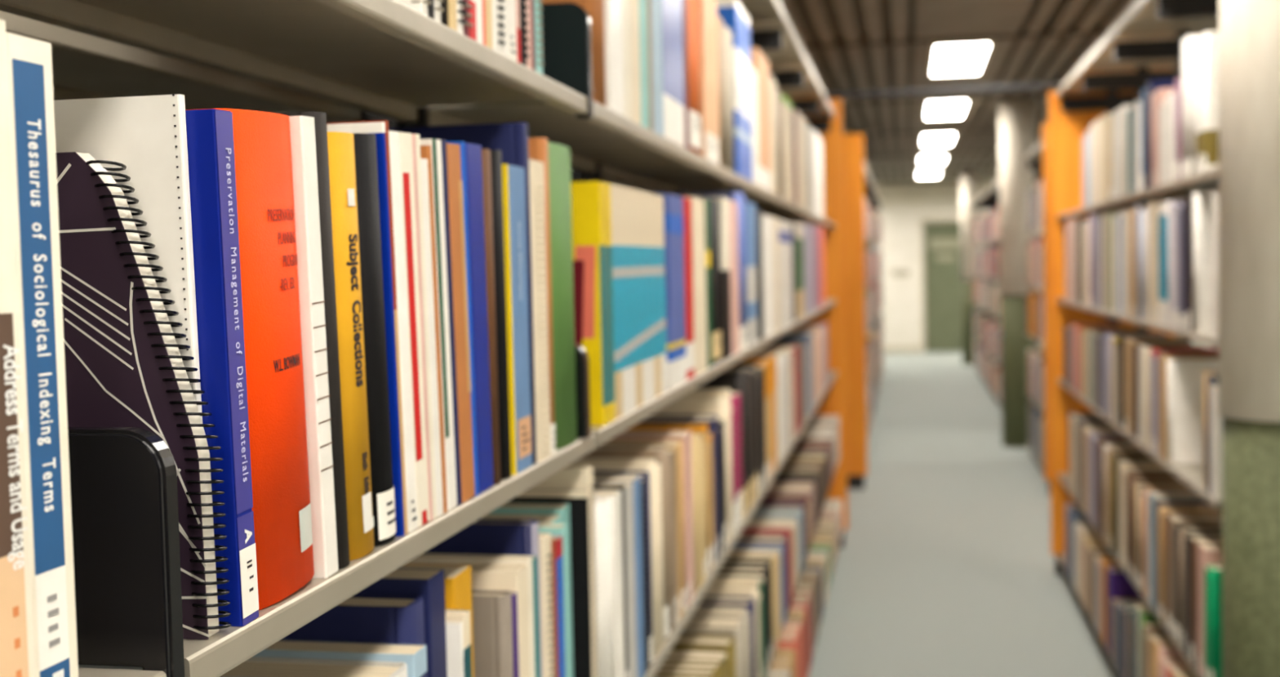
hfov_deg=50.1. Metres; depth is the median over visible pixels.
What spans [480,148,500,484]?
book
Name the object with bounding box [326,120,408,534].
paperback book
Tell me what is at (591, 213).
paperback book
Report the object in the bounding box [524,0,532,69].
paperback book
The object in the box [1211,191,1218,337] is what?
paperback book
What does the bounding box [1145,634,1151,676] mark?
paperback book
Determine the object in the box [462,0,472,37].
book
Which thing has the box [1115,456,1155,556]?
book
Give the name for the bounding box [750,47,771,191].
paperback book
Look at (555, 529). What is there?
paperback book
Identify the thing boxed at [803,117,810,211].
paperback book
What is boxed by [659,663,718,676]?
book
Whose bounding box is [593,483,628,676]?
paperback book
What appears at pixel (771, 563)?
book
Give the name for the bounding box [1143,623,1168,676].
paperback book
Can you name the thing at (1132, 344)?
paperback book
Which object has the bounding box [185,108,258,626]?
paperback book
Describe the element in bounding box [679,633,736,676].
book
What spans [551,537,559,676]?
paperback book
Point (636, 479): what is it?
paperback book
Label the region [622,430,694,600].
paperback book
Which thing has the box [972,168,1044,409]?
bookcase
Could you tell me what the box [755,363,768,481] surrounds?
paperback book
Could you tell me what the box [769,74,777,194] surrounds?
paperback book
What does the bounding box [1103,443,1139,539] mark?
book
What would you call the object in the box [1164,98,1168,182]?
paperback book
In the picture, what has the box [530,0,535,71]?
paperback book
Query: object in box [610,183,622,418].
paperback book
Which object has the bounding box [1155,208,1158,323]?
paperback book
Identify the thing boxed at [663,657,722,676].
book
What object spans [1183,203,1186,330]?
paperback book
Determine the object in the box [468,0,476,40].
paperback book
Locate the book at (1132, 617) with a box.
[1131,615,1133,676]
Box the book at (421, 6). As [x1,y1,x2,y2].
[396,0,431,16]
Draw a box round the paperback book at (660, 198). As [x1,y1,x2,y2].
[657,195,666,394]
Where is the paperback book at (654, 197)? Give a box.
[651,193,661,397]
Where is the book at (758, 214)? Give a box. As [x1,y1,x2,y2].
[755,209,763,340]
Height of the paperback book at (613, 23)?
0.290 m
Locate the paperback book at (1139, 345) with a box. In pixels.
[1137,344,1202,440]
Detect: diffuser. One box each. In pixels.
[917,171,940,177]
[920,155,946,163]
[922,133,954,145]
[925,101,967,118]
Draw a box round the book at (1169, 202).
[1167,200,1184,325]
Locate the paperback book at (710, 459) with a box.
[707,432,715,569]
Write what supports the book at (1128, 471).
on the bookcase at (1144, 45)
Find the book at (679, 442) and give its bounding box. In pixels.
[604,439,686,613]
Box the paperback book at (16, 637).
[0,19,35,676]
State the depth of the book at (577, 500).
1.52 m
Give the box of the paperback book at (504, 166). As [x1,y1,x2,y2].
[502,164,516,474]
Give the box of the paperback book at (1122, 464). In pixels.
[1119,461,1163,563]
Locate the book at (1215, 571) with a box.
[1208,564,1222,676]
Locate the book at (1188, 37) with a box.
[1185,35,1195,176]
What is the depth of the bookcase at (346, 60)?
1.28 m
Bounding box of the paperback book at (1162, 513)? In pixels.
[1160,512,1164,622]
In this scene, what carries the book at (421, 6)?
on the bookcase at (346, 60)
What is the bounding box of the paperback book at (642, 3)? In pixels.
[639,0,649,128]
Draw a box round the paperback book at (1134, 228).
[1132,208,1136,317]
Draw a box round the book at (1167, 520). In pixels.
[1166,518,1168,629]
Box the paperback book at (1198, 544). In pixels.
[1197,542,1222,673]
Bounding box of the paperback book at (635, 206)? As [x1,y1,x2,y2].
[631,188,643,407]
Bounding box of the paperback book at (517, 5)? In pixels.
[515,0,520,63]
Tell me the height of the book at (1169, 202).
0.326 m
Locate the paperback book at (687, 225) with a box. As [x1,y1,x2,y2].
[681,196,694,380]
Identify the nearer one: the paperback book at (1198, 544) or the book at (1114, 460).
the paperback book at (1198, 544)
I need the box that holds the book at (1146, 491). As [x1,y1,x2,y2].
[1144,488,1194,597]
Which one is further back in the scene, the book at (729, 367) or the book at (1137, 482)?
the book at (1137, 482)
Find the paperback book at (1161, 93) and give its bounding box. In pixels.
[1155,87,1175,185]
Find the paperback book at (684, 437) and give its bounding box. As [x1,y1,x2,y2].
[611,432,691,606]
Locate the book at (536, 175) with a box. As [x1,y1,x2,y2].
[528,159,551,461]
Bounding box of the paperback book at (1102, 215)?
[1101,213,1105,309]
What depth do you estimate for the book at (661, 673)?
2.42 m
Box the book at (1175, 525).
[1174,524,1222,639]
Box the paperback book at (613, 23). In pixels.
[603,0,624,115]
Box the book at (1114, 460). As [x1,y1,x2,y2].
[1113,458,1115,554]
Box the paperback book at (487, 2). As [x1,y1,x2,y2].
[484,0,493,48]
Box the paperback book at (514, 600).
[511,591,519,676]
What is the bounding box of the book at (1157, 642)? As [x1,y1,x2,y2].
[1155,640,1175,676]
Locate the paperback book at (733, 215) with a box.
[728,200,739,355]
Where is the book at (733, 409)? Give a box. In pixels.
[730,407,737,533]
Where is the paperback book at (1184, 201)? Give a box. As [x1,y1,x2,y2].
[1174,200,1186,328]
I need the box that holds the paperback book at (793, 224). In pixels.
[791,223,796,321]
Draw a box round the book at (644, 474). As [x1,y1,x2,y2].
[592,471,653,665]
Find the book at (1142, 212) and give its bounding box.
[1141,210,1144,319]
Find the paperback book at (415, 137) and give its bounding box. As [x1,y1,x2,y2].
[411,133,436,520]
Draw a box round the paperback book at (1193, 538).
[1190,535,1222,666]
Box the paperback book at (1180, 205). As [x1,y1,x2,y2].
[1177,202,1186,328]
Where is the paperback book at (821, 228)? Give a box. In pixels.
[817,225,825,306]
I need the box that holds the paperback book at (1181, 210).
[1179,207,1183,329]
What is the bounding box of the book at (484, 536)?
[422,518,542,676]
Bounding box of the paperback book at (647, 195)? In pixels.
[644,191,655,400]
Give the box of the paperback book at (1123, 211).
[1122,210,1128,315]
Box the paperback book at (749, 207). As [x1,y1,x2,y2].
[744,201,757,346]
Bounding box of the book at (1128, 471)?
[1126,469,1168,571]
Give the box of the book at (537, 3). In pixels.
[533,0,544,74]
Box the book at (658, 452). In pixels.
[580,444,670,640]
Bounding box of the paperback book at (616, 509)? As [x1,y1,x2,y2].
[593,489,625,676]
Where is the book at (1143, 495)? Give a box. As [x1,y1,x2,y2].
[1142,493,1144,594]
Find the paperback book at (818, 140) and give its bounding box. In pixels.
[813,129,823,217]
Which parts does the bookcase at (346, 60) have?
shelf, shelf, shelf, shelf, shelf, shelf, shelf, shelf, shelf, shelf, shelf, shelf, shelf, shelf, shelf, shelf, shelf, shelf, shelf, shelf, shelf, shelf, panel, shelf, shelf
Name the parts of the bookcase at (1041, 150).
shelf, shelf, shelf, shelf, shelf, shelf, shelf, shelf, shelf, panel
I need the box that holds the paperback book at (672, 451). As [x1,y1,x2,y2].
[666,448,679,628]
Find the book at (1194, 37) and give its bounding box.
[1191,35,1200,174]
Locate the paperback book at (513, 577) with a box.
[405,561,530,676]
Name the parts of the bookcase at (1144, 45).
shelf, shelf, shelf, shelf, shelf, shelf, shelf, shelf, shelf, panel, shelf, shelf, shelf, shelf, shelf, shelf, shelf, shelf, shelf, shelf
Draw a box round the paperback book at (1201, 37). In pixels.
[1198,34,1203,173]
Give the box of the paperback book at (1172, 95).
[1170,93,1175,181]
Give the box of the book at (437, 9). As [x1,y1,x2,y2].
[434,0,444,22]
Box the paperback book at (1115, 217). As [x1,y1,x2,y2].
[1114,216,1116,312]
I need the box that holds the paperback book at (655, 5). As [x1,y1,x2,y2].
[650,0,663,136]
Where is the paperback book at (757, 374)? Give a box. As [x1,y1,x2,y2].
[755,373,761,493]
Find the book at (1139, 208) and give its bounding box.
[1135,204,1148,318]
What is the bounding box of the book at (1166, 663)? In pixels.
[1164,661,1191,676]
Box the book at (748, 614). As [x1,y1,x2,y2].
[747,613,751,676]
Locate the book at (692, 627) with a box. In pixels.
[681,621,742,676]
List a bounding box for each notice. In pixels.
[892,269,909,276]
[928,237,960,261]
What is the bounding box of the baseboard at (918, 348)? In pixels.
[883,344,1043,352]
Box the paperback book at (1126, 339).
[1124,337,1176,431]
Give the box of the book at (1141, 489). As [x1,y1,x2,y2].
[1139,487,1190,591]
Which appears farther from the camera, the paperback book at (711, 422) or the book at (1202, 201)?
the book at (1202, 201)
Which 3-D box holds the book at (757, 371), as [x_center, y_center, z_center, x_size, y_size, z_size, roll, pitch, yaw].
[0.213,0.222,3.332,0.166,0.290,0.041,-1,3,11]
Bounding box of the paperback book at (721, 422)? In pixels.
[717,418,726,549]
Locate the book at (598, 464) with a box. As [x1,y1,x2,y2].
[568,457,659,657]
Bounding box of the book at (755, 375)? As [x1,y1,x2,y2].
[755,374,759,494]
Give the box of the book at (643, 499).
[640,478,650,675]
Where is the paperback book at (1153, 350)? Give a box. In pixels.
[1151,347,1218,451]
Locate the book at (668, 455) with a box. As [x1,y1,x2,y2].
[666,453,673,631]
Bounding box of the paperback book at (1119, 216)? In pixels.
[1118,215,1121,314]
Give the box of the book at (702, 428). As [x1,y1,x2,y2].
[626,423,710,573]
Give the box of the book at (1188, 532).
[1183,528,1222,655]
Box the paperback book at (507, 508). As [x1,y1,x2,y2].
[488,502,573,676]
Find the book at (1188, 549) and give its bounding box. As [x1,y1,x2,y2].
[1186,536,1190,659]
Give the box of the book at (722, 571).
[716,567,767,675]
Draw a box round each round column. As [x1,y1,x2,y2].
[960,169,980,364]
[999,97,1035,447]
[1218,0,1279,676]
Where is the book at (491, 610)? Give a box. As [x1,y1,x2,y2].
[471,589,513,676]
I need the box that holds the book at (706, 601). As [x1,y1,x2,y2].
[697,596,754,676]
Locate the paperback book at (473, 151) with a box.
[464,142,493,493]
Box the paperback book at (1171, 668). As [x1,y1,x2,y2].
[1168,666,1195,676]
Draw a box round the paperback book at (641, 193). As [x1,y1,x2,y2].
[638,190,648,404]
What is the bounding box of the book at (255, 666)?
[220,656,407,676]
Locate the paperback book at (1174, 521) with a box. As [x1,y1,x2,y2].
[1171,518,1222,636]
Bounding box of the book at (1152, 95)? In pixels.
[1151,92,1155,186]
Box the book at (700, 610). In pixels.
[692,605,749,676]
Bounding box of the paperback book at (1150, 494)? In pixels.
[1147,491,1199,603]
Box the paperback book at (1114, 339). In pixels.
[1112,337,1165,421]
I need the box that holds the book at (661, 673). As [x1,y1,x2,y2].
[656,670,715,676]
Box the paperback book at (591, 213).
[570,181,615,425]
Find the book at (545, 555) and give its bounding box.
[538,533,555,676]
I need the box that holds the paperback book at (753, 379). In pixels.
[748,368,756,502]
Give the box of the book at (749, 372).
[748,370,753,505]
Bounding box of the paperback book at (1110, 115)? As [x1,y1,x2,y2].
[1109,112,1112,199]
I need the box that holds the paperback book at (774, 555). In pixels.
[727,550,780,639]
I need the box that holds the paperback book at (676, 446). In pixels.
[603,443,682,620]
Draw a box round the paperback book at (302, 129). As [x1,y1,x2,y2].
[288,115,338,577]
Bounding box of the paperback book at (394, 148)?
[388,130,417,533]
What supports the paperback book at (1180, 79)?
on the bookcase at (1144, 45)
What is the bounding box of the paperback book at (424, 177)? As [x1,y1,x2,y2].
[420,158,443,517]
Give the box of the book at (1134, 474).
[1130,471,1179,578]
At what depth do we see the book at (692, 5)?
2.32 m
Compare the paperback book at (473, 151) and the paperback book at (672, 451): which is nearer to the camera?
the paperback book at (473, 151)
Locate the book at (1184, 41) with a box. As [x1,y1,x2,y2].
[1181,38,1186,177]
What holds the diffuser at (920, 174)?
attached to the recessed light at (934, 173)
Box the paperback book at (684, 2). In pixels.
[682,0,689,149]
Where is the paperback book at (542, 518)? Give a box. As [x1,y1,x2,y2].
[480,513,562,523]
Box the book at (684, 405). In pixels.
[652,395,728,543]
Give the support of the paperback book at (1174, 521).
on the bookcase at (1144, 45)
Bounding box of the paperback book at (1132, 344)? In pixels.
[1131,343,1136,435]
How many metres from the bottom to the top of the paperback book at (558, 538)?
0.273 m
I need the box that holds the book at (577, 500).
[506,489,591,676]
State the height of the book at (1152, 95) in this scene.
0.258 m
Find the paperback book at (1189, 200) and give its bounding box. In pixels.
[1186,196,1192,331]
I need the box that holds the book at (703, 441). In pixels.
[702,439,707,578]
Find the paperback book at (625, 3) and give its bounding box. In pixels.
[622,0,632,120]
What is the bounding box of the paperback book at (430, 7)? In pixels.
[427,0,434,19]
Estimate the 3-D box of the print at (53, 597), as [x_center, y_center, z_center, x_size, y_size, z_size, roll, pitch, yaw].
[-0.242,0.116,0.567,0.001,0.021,0.007,-1,3,11]
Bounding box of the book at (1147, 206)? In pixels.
[1146,206,1148,320]
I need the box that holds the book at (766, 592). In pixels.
[765,573,768,670]
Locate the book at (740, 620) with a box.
[688,615,744,676]
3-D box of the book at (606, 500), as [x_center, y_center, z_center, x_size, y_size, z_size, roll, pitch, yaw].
[-0.120,0.327,1.653,0.180,0.271,0.048,-1,3,11]
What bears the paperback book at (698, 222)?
on the bookcase at (346, 60)
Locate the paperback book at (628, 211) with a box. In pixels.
[625,186,636,411]
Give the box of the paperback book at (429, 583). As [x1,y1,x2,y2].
[357,568,447,676]
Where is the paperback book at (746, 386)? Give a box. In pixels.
[725,368,750,511]
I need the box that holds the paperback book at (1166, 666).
[1165,665,1191,676]
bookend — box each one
[67,426,184,676]
[541,2,593,118]
[574,342,591,437]
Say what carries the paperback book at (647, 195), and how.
on the bookcase at (346, 60)
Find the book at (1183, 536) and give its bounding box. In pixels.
[1182,534,1184,649]
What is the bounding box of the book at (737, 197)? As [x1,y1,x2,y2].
[670,191,746,350]
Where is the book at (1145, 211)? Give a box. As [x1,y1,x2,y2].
[1144,210,1146,319]
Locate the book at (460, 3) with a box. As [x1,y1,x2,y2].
[456,0,466,34]
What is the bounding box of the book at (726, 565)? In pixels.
[721,562,770,664]
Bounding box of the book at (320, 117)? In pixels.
[275,111,349,568]
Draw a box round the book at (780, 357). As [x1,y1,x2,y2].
[776,354,785,455]
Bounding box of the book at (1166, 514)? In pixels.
[1164,511,1222,625]
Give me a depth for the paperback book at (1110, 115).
4.55 m
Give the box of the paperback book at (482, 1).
[481,0,486,45]
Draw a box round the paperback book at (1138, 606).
[1135,604,1150,676]
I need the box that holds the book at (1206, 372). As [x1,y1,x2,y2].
[1204,370,1218,488]
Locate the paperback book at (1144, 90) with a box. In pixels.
[1141,88,1146,190]
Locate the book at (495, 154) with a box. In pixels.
[490,149,511,479]
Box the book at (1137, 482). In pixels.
[1133,479,1187,582]
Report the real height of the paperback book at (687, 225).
0.294 m
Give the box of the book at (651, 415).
[648,414,720,556]
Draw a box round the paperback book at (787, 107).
[781,93,794,203]
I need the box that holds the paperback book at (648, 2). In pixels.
[646,0,653,131]
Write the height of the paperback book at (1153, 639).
0.283 m
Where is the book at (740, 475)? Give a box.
[730,392,743,525]
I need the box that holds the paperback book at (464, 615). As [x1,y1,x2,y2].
[444,608,471,676]
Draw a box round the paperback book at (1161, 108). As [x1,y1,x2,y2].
[1159,106,1162,184]
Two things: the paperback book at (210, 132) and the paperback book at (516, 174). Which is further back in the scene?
the paperback book at (516, 174)
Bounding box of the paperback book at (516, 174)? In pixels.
[507,164,532,473]
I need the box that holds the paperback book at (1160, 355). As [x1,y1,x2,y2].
[1159,354,1218,457]
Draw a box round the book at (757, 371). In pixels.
[755,368,762,488]
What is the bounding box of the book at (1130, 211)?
[1128,210,1132,315]
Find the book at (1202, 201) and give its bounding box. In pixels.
[1192,191,1215,332]
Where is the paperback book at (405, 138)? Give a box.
[399,132,429,527]
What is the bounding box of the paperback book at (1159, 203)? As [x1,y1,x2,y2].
[1158,202,1160,324]
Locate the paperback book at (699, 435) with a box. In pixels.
[697,433,704,586]
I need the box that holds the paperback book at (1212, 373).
[1207,372,1218,374]
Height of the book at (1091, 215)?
0.338 m
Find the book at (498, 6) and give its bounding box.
[491,0,506,56]
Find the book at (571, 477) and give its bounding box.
[528,465,599,676]
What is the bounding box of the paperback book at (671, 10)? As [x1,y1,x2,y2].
[661,0,684,146]
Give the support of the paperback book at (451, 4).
on the bookcase at (346, 60)
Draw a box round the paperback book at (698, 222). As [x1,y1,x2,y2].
[682,195,707,375]
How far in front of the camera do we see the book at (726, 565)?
3.35 m
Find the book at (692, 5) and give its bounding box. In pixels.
[687,0,701,155]
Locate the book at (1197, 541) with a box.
[1195,540,1222,669]
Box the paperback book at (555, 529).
[537,523,570,676]
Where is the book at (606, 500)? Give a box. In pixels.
[593,495,615,676]
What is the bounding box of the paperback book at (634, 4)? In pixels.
[630,0,641,124]
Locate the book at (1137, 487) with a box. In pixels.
[1136,486,1189,586]
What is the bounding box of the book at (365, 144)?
[353,133,395,546]
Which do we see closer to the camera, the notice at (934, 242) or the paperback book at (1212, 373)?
the paperback book at (1212, 373)
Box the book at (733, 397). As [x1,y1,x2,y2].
[730,395,738,527]
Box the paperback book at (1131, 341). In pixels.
[1128,339,1186,434]
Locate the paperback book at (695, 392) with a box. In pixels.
[683,388,731,539]
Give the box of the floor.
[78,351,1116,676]
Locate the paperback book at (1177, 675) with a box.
[1176,674,1198,676]
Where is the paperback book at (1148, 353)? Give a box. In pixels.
[1147,351,1151,448]
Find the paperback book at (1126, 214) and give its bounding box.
[1124,211,1128,315]
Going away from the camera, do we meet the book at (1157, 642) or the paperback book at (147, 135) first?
the paperback book at (147, 135)
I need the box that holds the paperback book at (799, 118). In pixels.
[794,110,804,208]
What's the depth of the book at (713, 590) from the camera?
3.06 m
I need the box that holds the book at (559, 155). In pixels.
[547,142,577,449]
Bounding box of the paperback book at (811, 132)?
[809,126,815,213]
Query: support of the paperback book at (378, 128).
on the bookcase at (346, 60)
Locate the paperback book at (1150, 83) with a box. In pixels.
[1146,79,1175,188]
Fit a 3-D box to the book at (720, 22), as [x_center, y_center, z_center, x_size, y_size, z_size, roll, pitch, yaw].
[0.088,-0.479,2.699,0.152,0.290,0.127,-1,3,11]
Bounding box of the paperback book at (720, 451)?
[718,427,724,553]
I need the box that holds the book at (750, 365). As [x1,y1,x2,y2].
[729,362,757,497]
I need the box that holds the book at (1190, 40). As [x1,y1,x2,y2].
[1188,38,1191,176]
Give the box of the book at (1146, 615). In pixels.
[1139,608,1161,676]
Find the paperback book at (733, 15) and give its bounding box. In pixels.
[715,0,752,182]
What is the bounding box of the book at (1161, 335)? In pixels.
[1109,333,1167,417]
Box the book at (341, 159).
[327,131,374,560]
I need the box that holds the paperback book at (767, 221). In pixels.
[761,213,775,337]
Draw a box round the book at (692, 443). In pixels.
[691,442,697,594]
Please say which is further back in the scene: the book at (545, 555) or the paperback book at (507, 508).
the paperback book at (507, 508)
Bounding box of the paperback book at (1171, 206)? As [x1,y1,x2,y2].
[1169,204,1174,327]
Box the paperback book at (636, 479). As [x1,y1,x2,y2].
[593,475,644,676]
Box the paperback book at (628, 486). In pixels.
[593,481,637,676]
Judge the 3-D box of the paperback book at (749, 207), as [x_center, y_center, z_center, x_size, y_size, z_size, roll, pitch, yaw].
[0.168,-0.149,3.187,0.190,0.325,0.162,-1,3,11]
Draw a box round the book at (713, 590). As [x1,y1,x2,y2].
[704,585,757,676]
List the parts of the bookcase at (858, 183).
panel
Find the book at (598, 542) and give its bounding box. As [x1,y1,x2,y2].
[593,497,605,676]
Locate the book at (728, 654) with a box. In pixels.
[671,648,729,676]
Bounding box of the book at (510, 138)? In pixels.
[388,122,536,464]
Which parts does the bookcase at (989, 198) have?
shelf, shelf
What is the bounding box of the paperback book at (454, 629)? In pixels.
[445,621,464,676]
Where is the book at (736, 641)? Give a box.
[735,639,738,676]
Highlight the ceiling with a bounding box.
[779,0,1136,183]
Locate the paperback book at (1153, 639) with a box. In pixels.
[1151,637,1173,676]
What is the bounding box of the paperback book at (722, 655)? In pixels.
[666,649,727,676]
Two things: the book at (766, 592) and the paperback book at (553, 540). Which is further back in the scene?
the book at (766, 592)
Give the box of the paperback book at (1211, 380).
[1206,374,1218,495]
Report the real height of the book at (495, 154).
0.289 m
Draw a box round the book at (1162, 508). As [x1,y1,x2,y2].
[1158,505,1222,617]
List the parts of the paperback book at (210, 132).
spine panel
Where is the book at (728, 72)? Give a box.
[723,25,734,172]
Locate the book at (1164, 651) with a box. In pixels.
[1158,644,1185,676]
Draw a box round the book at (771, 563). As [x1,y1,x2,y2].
[771,563,774,653]
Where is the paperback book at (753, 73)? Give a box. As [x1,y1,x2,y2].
[751,66,759,185]
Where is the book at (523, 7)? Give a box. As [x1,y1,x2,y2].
[519,0,529,66]
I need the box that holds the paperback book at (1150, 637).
[1148,634,1170,676]
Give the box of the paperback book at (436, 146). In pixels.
[419,138,457,511]
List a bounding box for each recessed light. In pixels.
[915,169,942,177]
[917,154,948,164]
[919,132,957,146]
[922,97,971,119]
[928,39,994,75]
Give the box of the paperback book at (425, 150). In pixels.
[420,145,447,513]
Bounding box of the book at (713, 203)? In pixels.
[700,197,721,364]
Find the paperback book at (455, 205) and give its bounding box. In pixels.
[446,142,475,502]
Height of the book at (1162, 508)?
0.300 m
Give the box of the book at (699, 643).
[671,636,733,676]
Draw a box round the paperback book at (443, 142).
[440,139,462,506]
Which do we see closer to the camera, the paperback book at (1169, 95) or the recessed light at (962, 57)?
the paperback book at (1169, 95)
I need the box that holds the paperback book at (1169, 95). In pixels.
[1168,92,1175,182]
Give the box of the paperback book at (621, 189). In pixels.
[617,185,629,414]
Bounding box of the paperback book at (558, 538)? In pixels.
[551,535,565,676]
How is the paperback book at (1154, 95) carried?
on the bookcase at (1144, 45)
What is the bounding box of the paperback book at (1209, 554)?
[1200,545,1222,676]
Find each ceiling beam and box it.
[842,88,1048,104]
[850,125,1042,135]
[863,148,999,156]
[867,164,999,172]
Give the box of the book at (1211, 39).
[1202,31,1218,171]
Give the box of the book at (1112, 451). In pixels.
[1109,448,1147,547]
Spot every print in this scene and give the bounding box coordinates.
[13,605,22,676]
[47,592,60,647]
[738,62,749,111]
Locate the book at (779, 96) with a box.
[776,88,782,196]
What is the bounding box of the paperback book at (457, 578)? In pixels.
[399,564,474,676]
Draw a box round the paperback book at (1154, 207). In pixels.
[1152,205,1158,322]
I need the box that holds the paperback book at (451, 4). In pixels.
[447,0,457,31]
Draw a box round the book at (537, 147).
[528,137,555,453]
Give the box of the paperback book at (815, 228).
[808,224,820,310]
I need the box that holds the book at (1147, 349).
[1146,348,1151,446]
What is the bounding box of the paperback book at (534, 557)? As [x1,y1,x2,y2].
[435,553,540,676]
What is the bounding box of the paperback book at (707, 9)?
[697,0,719,164]
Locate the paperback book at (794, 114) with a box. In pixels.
[792,109,797,204]
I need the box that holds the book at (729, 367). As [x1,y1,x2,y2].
[728,367,751,506]
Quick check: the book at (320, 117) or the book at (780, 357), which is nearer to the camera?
the book at (320, 117)
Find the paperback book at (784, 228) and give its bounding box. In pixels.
[778,219,793,328]
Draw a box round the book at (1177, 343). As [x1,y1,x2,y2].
[1136,342,1191,439]
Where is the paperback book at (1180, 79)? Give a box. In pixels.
[1177,76,1182,178]
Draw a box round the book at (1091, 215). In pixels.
[1089,214,1093,306]
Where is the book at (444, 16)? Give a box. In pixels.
[440,0,448,26]
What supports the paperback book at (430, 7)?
on the bookcase at (346, 60)
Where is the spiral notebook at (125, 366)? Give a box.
[55,151,231,639]
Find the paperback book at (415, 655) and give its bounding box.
[253,640,427,676]
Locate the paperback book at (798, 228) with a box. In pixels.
[791,222,804,319]
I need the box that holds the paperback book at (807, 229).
[797,222,813,315]
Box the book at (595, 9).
[542,0,605,106]
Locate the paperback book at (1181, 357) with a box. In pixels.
[1162,355,1218,460]
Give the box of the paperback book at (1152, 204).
[1148,201,1161,321]
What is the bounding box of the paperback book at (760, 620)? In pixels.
[759,593,762,676]
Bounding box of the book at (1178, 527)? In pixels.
[1176,526,1222,643]
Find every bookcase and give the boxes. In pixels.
[0,0,848,676]
[842,133,884,488]
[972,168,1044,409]
[1025,122,1050,494]
[1048,0,1222,676]
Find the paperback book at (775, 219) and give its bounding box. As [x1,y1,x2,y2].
[772,216,780,331]
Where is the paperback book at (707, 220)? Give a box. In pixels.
[703,199,712,368]
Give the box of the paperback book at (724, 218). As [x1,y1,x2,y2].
[697,196,731,359]
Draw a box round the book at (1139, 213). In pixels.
[1137,211,1141,318]
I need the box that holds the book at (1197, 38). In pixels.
[1195,37,1199,173]
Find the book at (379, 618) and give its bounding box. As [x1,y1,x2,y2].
[280,593,424,644]
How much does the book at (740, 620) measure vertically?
0.248 m
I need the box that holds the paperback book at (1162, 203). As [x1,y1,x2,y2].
[1160,201,1167,324]
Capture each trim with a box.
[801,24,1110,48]
[874,179,997,201]
[920,218,986,351]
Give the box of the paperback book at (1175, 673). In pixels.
[1173,671,1196,676]
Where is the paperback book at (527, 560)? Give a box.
[409,553,535,676]
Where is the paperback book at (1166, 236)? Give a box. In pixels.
[1164,203,1168,325]
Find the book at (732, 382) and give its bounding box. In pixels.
[694,374,744,518]
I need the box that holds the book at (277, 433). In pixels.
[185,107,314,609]
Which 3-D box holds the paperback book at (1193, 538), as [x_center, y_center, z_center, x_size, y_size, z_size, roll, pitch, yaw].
[1.396,0.627,3.268,0.152,0.303,0.054,-1,3,11]
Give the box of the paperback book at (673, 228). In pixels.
[654,193,686,388]
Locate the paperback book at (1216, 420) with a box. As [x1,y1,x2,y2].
[1210,385,1222,499]
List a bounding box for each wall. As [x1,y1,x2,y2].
[873,199,1043,351]
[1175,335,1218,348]
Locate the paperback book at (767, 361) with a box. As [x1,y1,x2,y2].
[737,358,772,476]
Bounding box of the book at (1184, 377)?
[1166,359,1218,463]
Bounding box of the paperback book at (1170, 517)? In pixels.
[1168,515,1222,633]
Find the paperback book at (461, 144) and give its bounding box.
[446,141,478,496]
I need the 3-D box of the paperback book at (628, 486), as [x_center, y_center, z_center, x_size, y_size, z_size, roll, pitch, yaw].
[-0.099,0.322,1.765,0.180,0.269,0.055,-1,3,11]
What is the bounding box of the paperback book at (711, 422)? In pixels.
[637,417,719,563]
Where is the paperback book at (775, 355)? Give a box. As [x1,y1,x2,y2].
[748,354,777,466]
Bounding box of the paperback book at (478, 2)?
[475,0,483,44]
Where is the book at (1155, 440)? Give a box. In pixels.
[1154,352,1215,453]
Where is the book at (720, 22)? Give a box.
[716,14,726,168]
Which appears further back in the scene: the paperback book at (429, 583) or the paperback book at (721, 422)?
the paperback book at (721, 422)
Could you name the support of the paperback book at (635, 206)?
on the bookcase at (346, 60)
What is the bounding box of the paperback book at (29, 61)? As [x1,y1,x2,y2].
[5,31,78,676]
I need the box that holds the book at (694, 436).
[691,433,700,588]
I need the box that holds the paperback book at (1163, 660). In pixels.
[1160,657,1187,676]
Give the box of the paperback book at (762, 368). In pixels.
[755,366,766,484]
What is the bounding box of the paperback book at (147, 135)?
[53,93,202,422]
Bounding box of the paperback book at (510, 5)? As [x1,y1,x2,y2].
[505,0,517,62]
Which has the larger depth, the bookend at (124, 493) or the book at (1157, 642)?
the book at (1157, 642)
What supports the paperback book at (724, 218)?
on the bookcase at (346, 60)
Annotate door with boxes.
[924,222,983,351]
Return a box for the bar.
[824,81,1061,98]
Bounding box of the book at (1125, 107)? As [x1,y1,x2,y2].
[1121,104,1131,195]
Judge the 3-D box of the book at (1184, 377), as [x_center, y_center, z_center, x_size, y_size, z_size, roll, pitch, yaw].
[1.469,0.191,3.599,0.160,0.270,0.045,-1,3,11]
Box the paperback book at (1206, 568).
[1204,565,1209,676]
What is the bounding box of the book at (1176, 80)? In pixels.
[1174,79,1177,179]
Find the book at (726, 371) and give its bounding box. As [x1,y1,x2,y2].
[717,369,746,515]
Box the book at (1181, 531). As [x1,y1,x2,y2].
[1179,528,1184,646]
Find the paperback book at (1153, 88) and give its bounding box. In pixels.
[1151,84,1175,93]
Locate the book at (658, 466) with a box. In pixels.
[655,463,664,648]
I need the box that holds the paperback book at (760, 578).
[715,574,765,676]
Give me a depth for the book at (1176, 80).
3.45 m
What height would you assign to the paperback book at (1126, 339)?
0.287 m
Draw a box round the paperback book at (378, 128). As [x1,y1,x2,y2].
[326,121,404,536]
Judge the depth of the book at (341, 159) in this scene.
0.88 m
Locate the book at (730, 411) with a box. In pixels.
[728,389,733,536]
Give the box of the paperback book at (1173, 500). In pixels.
[1153,495,1212,614]

